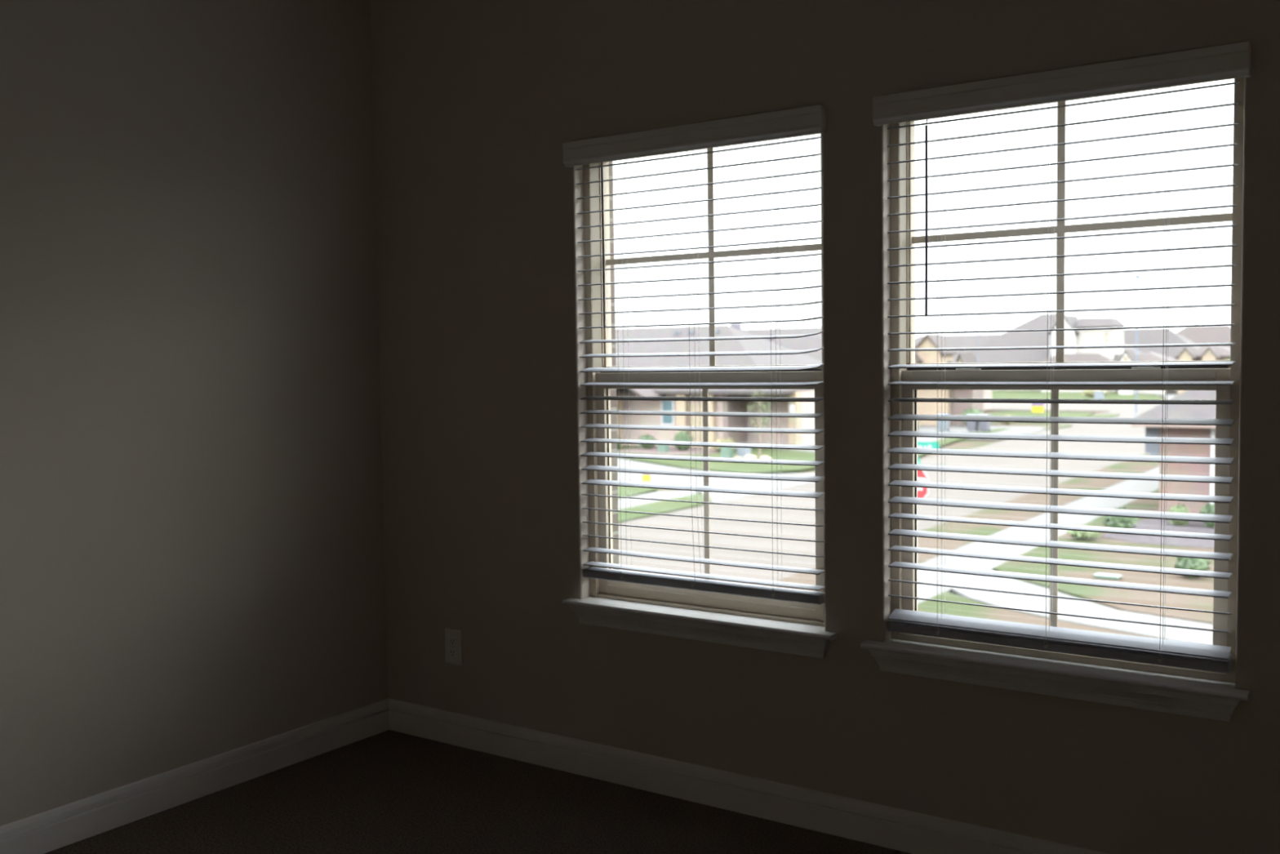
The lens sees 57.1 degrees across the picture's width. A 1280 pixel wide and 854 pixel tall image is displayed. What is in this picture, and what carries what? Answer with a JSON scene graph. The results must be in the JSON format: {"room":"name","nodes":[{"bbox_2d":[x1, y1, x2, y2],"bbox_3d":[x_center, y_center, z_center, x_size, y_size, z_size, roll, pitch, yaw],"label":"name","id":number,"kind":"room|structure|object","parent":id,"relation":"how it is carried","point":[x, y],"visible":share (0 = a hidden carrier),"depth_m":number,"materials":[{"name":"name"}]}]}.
{"room":"empty bedroom","nodes":[
{"label":"empty bedroom","id":0,"kind":"room"},
{"bbox_2d":[0,0,388,826],"bbox_3d":[-2.165,-0.174,2.437,0.120,2.740,4.220,1,4,35],"label":"wall","id":1,"kind":"structure","parent":0,"point":[193,565],"depth_m":3.49,"materials":[{"name":"paint"}]},
{"bbox_2d":[0,697,389,853],"bbox_3d":[-2.056,1.138,2.523,0.015,0.108,4.100,1,4,35],"label":"baseboard","id":2,"kind":"structure","parent":1,"relation":"attached to","point":[54,828],"depth_m":3.52,"materials":[{"name":"paint"}]},
{"bbox_2d":[44,729,911,853],"bbox_3d":[-0.303,1.285,1.341,4.490,0.100,4.370,1,4,35],"label":"floor","id":3,"kind":"structure","parent":0,"point":[388,791],"depth_m":3.37,"materials":[{"name":"carpet"}]},
{"bbox_2d":[608,161,618,569],"bbox_3d":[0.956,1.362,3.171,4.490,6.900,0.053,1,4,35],"label":"window frame","id":4,"kind":"structure","parent":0,"point":[613,391],"depth_m":3.80,"materials":[{"name":"plastic"}]},
{"bbox_2d":[369,0,1279,853],"bbox_3d":[0.874,-0.249,2.994,4.490,2.740,0.150,1,4,35],"label":"wall","id":5,"kind":"structure","parent":0,"point":[476,103],"depth_m":3.35,"materials":[{"name":"paint"}]},
{"bbox_2d":[444,627,462,665],"bbox_3d":[-0.637,0.749,4.007,0.074,0.119,0.008,1,4,35],"label":"wall outlet","id":6,"kind":"object","parent":5,"relation":"attached to","point":[453,646],"visible":1,"depth_m":4.00,"materials":[{"name":"plastic"}]},
{"bbox_2d":[448,648,456,656],"bbox_3d":[-0.638,0.768,4.006,0.033,0.029,0.003,1,4,35],"label":"receptacle","id":7,"kind":"object","parent":6,"relation":"attached to","point":[452,651],"depth_m":4.01,"materials":[{"name":"plastic"}]},
{"bbox_2d":[448,636,456,645],"bbox_3d":[-0.638,0.730,4.004,0.033,0.029,0.003,1,4,35],"label":"receptacle","id":8,"kind":"object","parent":6,"relation":"attached to","point":[452,640],"depth_m":4.00,"materials":[{"name":"plastic"}]},
{"bbox_2d":[562,133,837,657],"bbox_3d":[0.180,-0.125,3.453,0.916,1.491,0.196,1,4,35],"label":"window","id":9,"kind":"structure","parent":5,"relation":"in","point":[795,628],"depth_m":3.50,"materials":[{"name":"beige plastic"}]},
{"bbox_2d":[562,105,826,604],"bbox_3d":[0.152,-0.191,3.411,0.864,1.339,0.082,1,4,35],"label":"window blind","id":10,"kind":"object","parent":9,"relation":"attached to","point":[810,120],"visible":0.98,"depth_m":3.38,"materials":[{"name":"plastic"}]},
{"bbox_2d":[388,697,1109,853],"bbox_3d":[0.846,1.069,3.001,4.250,0.108,0.015,1,4,35],"label":"baseboard","id":11,"kind":"structure","parent":5,"relation":"attached to","point":[912,832],"depth_m":3.40,"materials":[{"name":"paint"}]},
{"bbox_2d":[860,76,1250,721],"bbox_3d":[1.005,-0.099,2.885,0.916,1.501,0.196,1,4,35],"label":"window","id":12,"kind":"structure","parent":5,"relation":"in","point":[1210,695],"depth_m":2.90,"materials":[{"name":"beige plastic"}]},
{"bbox_2d":[872,41,1251,673],"bbox_3d":[0.984,-0.146,2.840,0.864,1.387,0.082,1,4,35],"label":"window blind","id":13,"kind":"object","parent":12,"relation":"attached to","point":[1228,61],"visible":1,"depth_m":2.81,"materials":[{"name":"plastic"}]},
{"label":"outside","id":14,"kind":"structure","parent":0,"visible":0},
{"bbox_2d":[768,436,946,452],"bbox_3d":[11.449,0.966,68.091,10.700,0.060,13.000,1,4,35],"label":"driveway","id":15,"kind":"structure","parent":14,"point":[919,439],"depth_m":69.19,"materials":[{"name":"concrete"}]},
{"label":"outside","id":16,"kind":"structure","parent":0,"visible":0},
{"bbox_2d":[991,390,1160,399],"bbox_3d":[42.511,-4.297,152.170,53.500,0.060,37.000,1,4,35],"label":"lawn","id":17,"kind":"structure","parent":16,"point":[1019,394],"depth_m":138.96,"materials":[{"name":"green plant"}]},
{"bbox_2d":[915,313,1143,391],"bbox_3d":[51.819,-10.833,169.950,38.400,10.752,27.500,1,4,35],"label":"house","id":18,"kind":"structure","parent":17,"relation":"on","point":[1109,336],"depth_m":160.51,"materials":[{"name":"grey"}]},
{"bbox_2d":[1080,390,1109,396],"bbox_3d":[51.550,-3.922,133.231,2.948,1.298,3.269,1,4,35],"label":"shrub","id":19,"kind":"object","parent":17,"relation":"on","point":[1088,393],"visible":0.44,"depth_m":132.61,"materials":[{"name":"green plant"}]},
{"bbox_2d":[1093,390,1104,399],"bbox_3d":[48.789,-3.359,124.901,0.940,1.000,0.640,1,4,35],"label":"utility box","id":20,"kind":"object","parent":17,"relation":"on","point":[1098,394],"visible":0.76,"depth_m":124.68,"materials":[{"name":"white metal"}]},
{"bbox_2d":[1118,350,1178,394],"bbox_3d":[62.421,-6.808,144.223,6.400,5.350,10.400,1,4,35],"label":"house","id":21,"kind":"structure","parent":17,"relation":"on","point":[1128,355],"depth_m":141.40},
{"bbox_2d":[1123,356,1128,361],"bbox_3d":[58.234,-8.137,140.915,0.500,0.600,0.040,1,4,35],"label":"gable vent","id":22,"kind":"object","parent":21,"relation":"attached to","point":[1125,358],"depth_m":140.90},
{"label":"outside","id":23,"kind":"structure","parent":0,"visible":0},
{"bbox_2d":[617,444,814,473],"bbox_3d":[-2.448,0.960,71.506,12.812,0.060,42.489,-3,4,-36],"label":"lawn","id":24,"kind":"structure","parent":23,"point":[785,454],"depth_m":56.31,"materials":[{"name":"green plant"}]},
{"bbox_2d":[617,436,622,448],"bbox_3d":[-1.530,0.887,65.746,1.195,0.864,1.242,1,4,35],"label":"shrub","id":25,"kind":"object","parent":24,"relation":"on","point":[618,444],"visible":0.09,"depth_m":65.62,"materials":[{"name":"green plant"}]},
{"bbox_2d":[617,445,736,454],"bbox_3d":[1.761,1.314,63.910,5.700,0.060,4.700,1,4,35],"label":"mulch bed","id":26,"kind":"object","parent":24,"relation":"on","point":[673,451],"visible":0.53,"depth_m":63.49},
{"bbox_2d":[637,434,657,448],"bbox_3d":[0.373,0.830,65.379,1.126,0.920,1.158,1,4,35],"label":"shrub","id":27,"kind":"object","parent":26,"relation":"on","point":[648,437],"visible":0.59,"depth_m":65.12,"materials":[{"name":"green plant"}]},
{"bbox_2d":[657,444,669,452],"bbox_3d":[1.259,1.108,63.086,0.540,0.500,0.440,1,4,35],"label":"utility box","id":28,"kind":"object","parent":26,"relation":"on","point":[661,448],"visible":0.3,"depth_m":62.93,"materials":[{"name":"green metal"}]},
{"bbox_2d":[671,430,693,450],"bbox_3d":[2.334,0.745,63.903,1.271,1.187,1.191,1,4,35],"label":"shrub","id":29,"kind":"object","parent":26,"relation":"on","point":[682,436],"visible":0.79,"depth_m":63.63,"materials":[{"name":"green plant"}]},
{"bbox_2d":[615,324,822,448],"bbox_3d":[-0.049,-2.793,74.801,26.400,7.048,15.800,1,4,35],"label":"house","id":30,"kind":"structure","parent":24,"relation":"on","point":[721,331],"depth_m":67.02,"materials":[{"name":"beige brick"}]},
{"bbox_2d":[673,330,680,334],"bbox_3d":[2.320,-5.828,72.841,0.340,0.230,0.300,1,4,35],"label":"roof vent","id":31,"kind":"object","parent":30,"relation":"attached to","point":[677,332],"depth_m":72.72,"materials":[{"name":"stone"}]},
{"bbox_2d":[687,330,693,334],"bbox_3d":[3.144,-5.808,72.274,0.340,0.230,0.300,1,4,35],"label":"roof vent","id":32,"kind":"object","parent":30,"relation":"attached to","point":[691,332],"depth_m":72.13,"materials":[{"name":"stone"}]},
{"bbox_2d":[789,404,794,413],"bbox_3d":[8.287,-0.974,64.089,0.250,0.500,0.150,1,4,35],"label":"wall lamp","id":33,"kind":"object","parent":30,"relation":"attached to","point":[791,406],"depth_m":64.02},
{"bbox_2d":[711,437,737,451],"bbox_3d":[4.499,0.954,63.015,1.488,0.785,1.515,1,4,35],"label":"shrub","id":34,"kind":"object","parent":24,"relation":"on","point":[722,440],"visible":0.27,"depth_m":62.76,"materials":[{"name":"green plant"}]},
{"bbox_2d":[720,447,733,457],"bbox_3d":[4.250,1.251,57.381,0.500,0.780,0.500,1,4,35],"label":"utility box","id":35,"kind":"object","parent":24,"relation":"on","point":[725,451],"visible":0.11,"depth_m":57.20,"materials":[{"name":"green metal"}]},
{"bbox_2d":[736,447,751,457],"bbox_3d":[5.085,1.260,57.535,0.590,0.720,0.540,1,4,35],"label":"utility box","id":36,"kind":"object","parent":24,"relation":"on","point":[741,452],"visible":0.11,"depth_m":57.33,"materials":[{"name":"grey metal"}]},
{"bbox_2d":[743,453,756,458],"bbox_3d":[5.323,1.517,56.553,0.636,0.422,0.578,1,4,35],"label":"rock","id":37,"kind":"object","parent":24,"relation":"on","point":[750,456],"visible":0.48,"depth_m":56.36,"materials":[{"name":"beige stone"}]},
{"bbox_2d":[746,389,771,457],"bbox_3d":[5.998,-0.202,58.960,1.248,3.551,1.209,1,4,35],"label":"sapling","id":38,"kind":"object","parent":24,"relation":"on","point":[755,393],"visible":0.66,"depth_m":58.98,"materials":[{"name":"green plant"}]},
{"bbox_2d":[759,454,768,458],"bbox_3d":[5.998,1.538,56.554,0.448,0.380,0.532,-3,4,-34],"label":"rock","id":39,"kind":"object","parent":24,"relation":"on","point":[764,456],"visible":0.46,"depth_m":56.44,"materials":[{"name":"beige stone"}]},
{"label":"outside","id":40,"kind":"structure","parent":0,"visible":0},
{"bbox_2d":[764,453,1159,591],"bbox_3d":[21.002,1.819,50.603,1.900,0.060,95.000,1,4,35],"label":"grass strip","id":41,"kind":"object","parent":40,"point":[1135,467],"visible":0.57,"depth_m":36.47,"materials":[{"name":"plant"}]},
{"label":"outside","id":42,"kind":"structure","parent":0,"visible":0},
{"bbox_2d":[917,591,1155,638],"bbox_3d":[9.418,4.197,11.906,19.600,0.060,18.000,1,4,35],"label":"lawn","id":43,"kind":"structure","parent":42,"point":[955,609],"depth_m":22.70,"materials":[{"name":"green plant"}]},
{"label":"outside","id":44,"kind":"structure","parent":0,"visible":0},
{"bbox_2d":[917,466,1159,604],"bbox_3d":[22.484,1.866,49.583,1.700,0.060,95.000,1,4,35],"label":"sidewalk","id":45,"kind":"structure","parent":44,"point":[925,591],"depth_m":31.28,"materials":[{"name":"concrete"}]},
{"bbox_2d":[917,470,928,481],"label":"stop sign","id":46,"kind":"object","parent":45,"relation":"on","point":[922,477],"depth_m":23.71,"materials":[{"name":"red metal"}]},
{"bbox_2d":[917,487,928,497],"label":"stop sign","id":47,"kind":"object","parent":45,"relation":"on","point":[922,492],"depth_m":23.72,"materials":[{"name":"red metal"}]},
{"bbox_2d":[917,441,939,448],"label":"street sign","id":48,"kind":"object","parent":45,"relation":"on","point":[920,444],"depth_m":23.75,"materials":[{"name":"green metal"}]},
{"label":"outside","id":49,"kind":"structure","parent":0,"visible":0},
{"bbox_2d":[993,488,1213,624],"bbox_3d":[36.231,1.591,50.755,19.600,0.060,77.450,1,4,35],"label":"lawn","id":50,"kind":"structure","parent":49,"point":[1086,592],"depth_m":26.26,"materials":[{"name":"green plant"}]},
{"bbox_2d":[1065,523,1099,540],"bbox_3d":[11.905,2.825,31.512,0.877,0.449,0.802,-3,4,-29],"label":"shrub","id":51,"kind":"object","parent":50,"relation":"on","point":[1082,535],"visible":0.7,"depth_m":31.27,"materials":[{"name":"green plant"}]},
{"bbox_2d":[1093,572,1122,579],"bbox_3d":[10.367,3.311,26.038,0.540,0.070,0.360,1,4,35],"label":"lid","id":52,"kind":"object","parent":50,"relation":"on","point":[1101,575],"visible":1,"depth_m":25.98,"materials":[{"name":"plastic"}]},
{"bbox_2d":[1101,518,1213,548],"bbox_3d":[17.198,2.969,31.097,8.600,0.060,5.300,1,4,35],"label":"mulch bed","id":53,"kind":"object","parent":50,"relation":"on","point":[1149,523],"visible":0.46,"depth_m":31.86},
{"bbox_2d":[1102,505,1139,528],"bbox_3d":[13.356,2.569,32.655,1.008,0.796,0.922,1,4,35],"label":"shrub","id":54,"kind":"object","parent":53,"relation":"on","point":[1113,522],"visible":0.65,"depth_m":32.43,"materials":[{"name":"green plant"}]},
{"bbox_2d":[1168,503,1189,525],"bbox_3d":[15.440,2.530,33.673,0.641,0.684,0.638,0,3,12],"label":"shrub","id":55,"kind":"object","parent":53,"relation":"on","point":[1180,508],"visible":0.59,"depth_m":33.54,"materials":[{"name":"green plant"}]},
{"bbox_2d":[1199,502,1214,527],"bbox_3d":[16.175,2.507,33.189,0.726,0.851,0.736,1,4,35],"label":"shrub","id":56,"kind":"object","parent":53,"relation":"on","point":[1209,508],"visible":0.4,"depth_m":33.08,"materials":[{"name":"green plant"}]},
{"bbox_2d":[1131,390,1216,513],"bbox_3d":[25.791,-1.408,38.551,14.360,7.681,18.300,1,4,35],"label":"house","id":57,"kind":"structure","parent":50,"relation":"on","point":[1172,411],"depth_m":34.94,"materials":[{"name":"brick"}]},
{"bbox_2d":[1174,556,1211,577],"bbox_3d":[12.208,3.082,25.955,0.731,0.603,0.724,1,4,35],"label":"shrub","id":58,"kind":"object","parent":50,"relation":"on","point":[1190,563],"visible":0.6,"depth_m":25.77,"materials":[{"name":"green plant"}]},
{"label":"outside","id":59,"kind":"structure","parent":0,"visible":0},
{"bbox_2d":[617,457,814,502],"bbox_3d":[-13.680,1.394,67.696,58.828,0.060,21.735,2,4,39],"label":"street","id":60,"kind":"structure","parent":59,"point":[716,497],"depth_m":48.38,"materials":[{"name":"grey asphalt"}]},
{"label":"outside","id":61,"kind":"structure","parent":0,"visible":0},
{"bbox_2d":[617,489,697,509],"bbox_3d":[-6.095,3.231,32.887,1.750,0.060,29.010,1,4,34],"label":"sidewalk","id":62,"kind":"structure","parent":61,"point":[667,495],"depth_m":42.70,"materials":[{"name":"concrete"}]},
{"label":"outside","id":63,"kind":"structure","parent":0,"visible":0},
{"bbox_2d":[918,425,1048,439],"bbox_3d":[17.726,0.215,79.650,17.100,0.060,12.800,1,4,35],"label":"driveway","id":64,"kind":"structure","parent":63,"point":[961,428],"depth_m":78.60,"materials":[{"name":"concrete"}]},
{"bbox_2d":[937,420,949,431],"bbox_3d":[19.801,-0.251,76.738,0.700,1.137,0.819,1,4,35],"label":"bin","id":65,"kind":"object","parent":64,"relation":"on","point":[947,423],"visible":0.47,"depth_m":76.52,"materials":[{"name":"grey plastic"}]},
{"bbox_2d":[915,333,983,425],"bbox_3d":[20.605,-3.525,86.782,10.000,6.550,6.200,1,4,35],"label":"house","id":66,"kind":"structure","parent":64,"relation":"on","point":[929,340],"depth_m":83.92,"materials":[{"name":"brick"}]},
{"bbox_2d":[924,345,930,353],"bbox_3d":[20.565,-5.550,84.094,0.440,0.600,0.040,1,4,35],"label":"gable vent","id":67,"kind":"object","parent":66,"relation":"attached to","point":[925,346],"depth_m":84.08,"materials":[{"name":"beige"}]},
{"bbox_2d":[960,407,982,425],"bbox_3d":[23.072,-0.656,81.508,1.843,1.340,1.766,1,4,35],"label":"shrub","id":68,"kind":"object","parent":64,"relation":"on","point":[971,411],"visible":0.25,"depth_m":81.20,"materials":[{"name":"green plant"}]},
{"bbox_2d":[966,414,978,431],"bbox_3d":[21.582,-0.248,76.239,0.700,1.137,0.819,1,4,35],"label":"bin","id":69,"kind":"object","parent":64,"relation":"on","point":[971,425],"visible":0.61,"depth_m":76.00,"materials":[{"name":"grey plastic"}]},
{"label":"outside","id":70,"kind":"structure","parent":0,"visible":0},
{"bbox_2d":[617,486,657,498],"bbox_3d":[-22.397,2.781,44.661,38.800,0.060,29.900,1,4,35],"label":"lawn","id":71,"kind":"structure","parent":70,"point":[634,491],"depth_m":44.67,"materials":[{"name":"green plant"}]},
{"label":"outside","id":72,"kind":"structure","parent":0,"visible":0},
{"bbox_2d":[983,410,1095,417],"bbox_3d":[31.597,-0.897,95.435,9.200,0.060,15.000,1,4,35],"label":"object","id":73,"kind":"structure","parent":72,"point":[1015,413],"depth_m":97.64,"materials":[{"name":"grey concrete"}]},
{"bbox_2d":[1031,403,1044,413],"bbox_3d":[33.328,-1.590,98.453,1.000,0.970,0.060,1,4,35],"label":"sign","id":74,"kind":"object","parent":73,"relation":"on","point":[1036,407],"visible":0.91,"depth_m":98.42,"materials":[{"name":"yellow paint"}]},
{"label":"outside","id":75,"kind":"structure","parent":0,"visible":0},
{"bbox_2d":[1152,391,1177,399],"bbox_3d":[65.774,-3.706,136.154,28.000,0.060,37.000,1,4,35],"label":"gravel drive","id":76,"kind":"structure","parent":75,"point":[1168,396],"depth_m":135.46,"materials":[{"name":"concrete"}]},
{"bbox_2d":[1173,346,1230,394],"bbox_3d":[68.346,-6.935,140.125,7.200,5.900,10.400,1,4,35],"label":"house","id":77,"kind":"structure","parent":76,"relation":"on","point":[1206,353],"depth_m":137.05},
{"bbox_2d":[1182,350,1187,355],"bbox_3d":[63.659,-8.700,137.133,0.500,0.600,0.040,1,4,35],"label":"gable vent","id":78,"kind":"object","parent":77,"relation":"attached to","point":[1184,352],"depth_m":137.12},
{"bbox_2d":[1206,349,1211,354],"bbox_3d":[65.717,-8.648,135.715,0.500,0.600,0.040,1,4,35],"label":"gable vent","id":79,"kind":"object","parent":77,"relation":"attached to","point":[1208,351],"depth_m":135.69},
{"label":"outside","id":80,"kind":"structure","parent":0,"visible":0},
{"bbox_2d":[951,568,1213,644],"bbox_3d":[13.831,3.751,18.700,20.235,0.060,4.193,2,5,45],"label":"front walk","id":81,"kind":"structure","parent":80,"point":[1081,607],"depth_m":22.82,"materials":[{"name":"concrete"}]},
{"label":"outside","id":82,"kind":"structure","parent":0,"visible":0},
{"bbox_2d":[617,493,711,523],"bbox_3d":[-5.046,3.281,31.563,1.750,0.060,28.000,1,4,35],"label":"grass strip","id":83,"kind":"object","parent":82,"point":[662,506],"visible":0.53,"depth_m":39.61,"materials":[{"name":"green plant"}]},
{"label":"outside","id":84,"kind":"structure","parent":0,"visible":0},
{"bbox_2d":[619,391,1166,596],"bbox_3d":[77.159,-7.591,205.461,420.000,0.300,419.750,1,4,35],"label":"ground","id":85,"kind":"structure","parent":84,"point":[963,443],"depth_m":68.48,"materials":[{"name":"green plant"}]},
{"bbox_2d":[641,473,650,482],"bbox_3d":[0.257,2.025,47.289,0.380,0.540,0.060,1,4,35],"label":"sign","id":86,"kind":"object","parent":85,"relation":"on","point":[646,477],"visible":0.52,"depth_m":47.25,"materials":[{"name":"yellow paint"}]},
{"bbox_2d":[729,323,822,360],"bbox_3d":[6.785,-4.141,92.263,23.800,7.550,14.000,1,4,35],"label":"house","id":87,"kind":"structure","parent":85,"relation":"on","point":[815,341],"depth_m":86.76,"materials":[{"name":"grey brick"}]},
{"bbox_2d":[775,160,779,328],"bbox_3d":[12.158,-12.317,103.826,0.416,22.400,0.416,1,4,35],"label":"utility pole","id":88,"kind":"object","parent":85,"relation":"on","point":[776,162],"visible":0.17,"depth_m":103.58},
{"bbox_2d":[953,352,991,409],"bbox_3d":[25.747,-4.185,108.866,13.000,5.200,7.400,1,4,35],"label":"house","id":89,"kind":"structure","parent":85,"relation":"on","point":[962,357],"depth_m":105.16,"materials":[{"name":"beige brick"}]},
{"bbox_2d":[977,304,978,362],"bbox_3d":[28.511,-5.668,99.070,0.096,9.200,0.096,1,4,35],"label":"utility pole","id":90,"kind":"object","parent":85,"relation":"on","point":[978,304],"visible":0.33,"depth_m":98.93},
{"bbox_2d":[999,413,1015,425],"bbox_3d":[26.039,-0.495,83.338,1.216,0.810,1.220,1,4,35],"label":"shrub","id":91,"kind":"object","parent":85,"relation":"on","point":[1003,423],"visible":0.27,"depth_m":83.19,"materials":[{"name":"green plant"}]},
{"bbox_2d":[1123,328,1202,359],"bbox_3d":[76.044,-10.748,180.798,22.400,8.650,14.400,1,4,35],"label":"house","id":92,"kind":"structure","parent":85,"relation":"on","point":[1152,335],"depth_m":177.23,"materials":[{"name":"grey"}]},
{"bbox_2d":[1175,325,1231,348],"bbox_3d":[91.776,-11.807,190.557,21.200,9.200,16.400,1,4,35],"label":"house","id":93,"kind":"structure","parent":85,"relation":"on","point":[1221,334],"depth_m":188.98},
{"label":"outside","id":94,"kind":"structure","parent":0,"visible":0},
{"bbox_2d":[917,428,1012,457],"bbox_3d":[17.321,0.960,66.454,2.483,0.060,29.192,1,4,30],"label":"grass","id":95,"kind":"structure","parent":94,"point":[948,440],"depth_m":69.39,"materials":[{"name":"plant"}]},
{"bbox_2d":[977,414,991,431],"bbox_3d":[22.272,-0.245,76.006,0.700,1.137,0.819,1,4,35],"label":"bin","id":96,"kind":"object","parent":95,"relation":"on","point":[983,425],"visible":0.63,"depth_m":75.78,"materials":[{"name":"grey plastic"}]},
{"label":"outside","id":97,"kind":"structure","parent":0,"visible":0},
{"bbox_2d":[617,404,1159,585],"bbox_3d":[22.537,1.040,64.885,11.800,0.060,125.700,1,4,35],"label":"street","id":98,"kind":"structure","parent":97,"point":[722,511],"depth_m":38.11,"materials":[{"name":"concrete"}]},
{"bbox_2d":[1133,274,1142,417],"bbox_3d":[36.863,-5.911,87.205,0.600,10.800,0.192,1,4,35],"label":"utility pole","id":99,"kind":"object","parent":98,"relation":"on","point":[1137,276],"visible":0.55,"depth_m":87.05,"materials":[{"name":"grey wood"}]},
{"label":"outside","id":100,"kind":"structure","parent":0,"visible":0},
{"bbox_2d":[1084,413,1119,417],"bbox_3d":[35.984,-0.770,92.111,2.200,0.060,9.500,1,4,35],"label":"verge patch","id":101,"kind":"object","parent":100,"point":[1104,415],"visible":0.53,"depth_m":93.35,"materials":[{"name":"green plant"}]},
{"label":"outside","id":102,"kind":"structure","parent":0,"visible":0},
{"bbox_2d":[1040,423,1072,429],"bbox_3d":[28.878,-0.019,80.759,1.200,0.060,6.300,1,4,35],"label":"verge patch","id":103,"kind":"object","parent":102,"point":[1070,424],"visible":0.71,"depth_m":80.36,"materials":[{"name":"green plant"}]},
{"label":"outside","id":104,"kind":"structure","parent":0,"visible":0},
{"bbox_2d":[983,402,1147,412],"bbox_3d":[20.734,-2.599,128.981,64.000,0.060,22.000,1,4,35],"label":"street","id":105,"kind":"structure","parent":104,"point":[995,406],"depth_m":110.88,"materials":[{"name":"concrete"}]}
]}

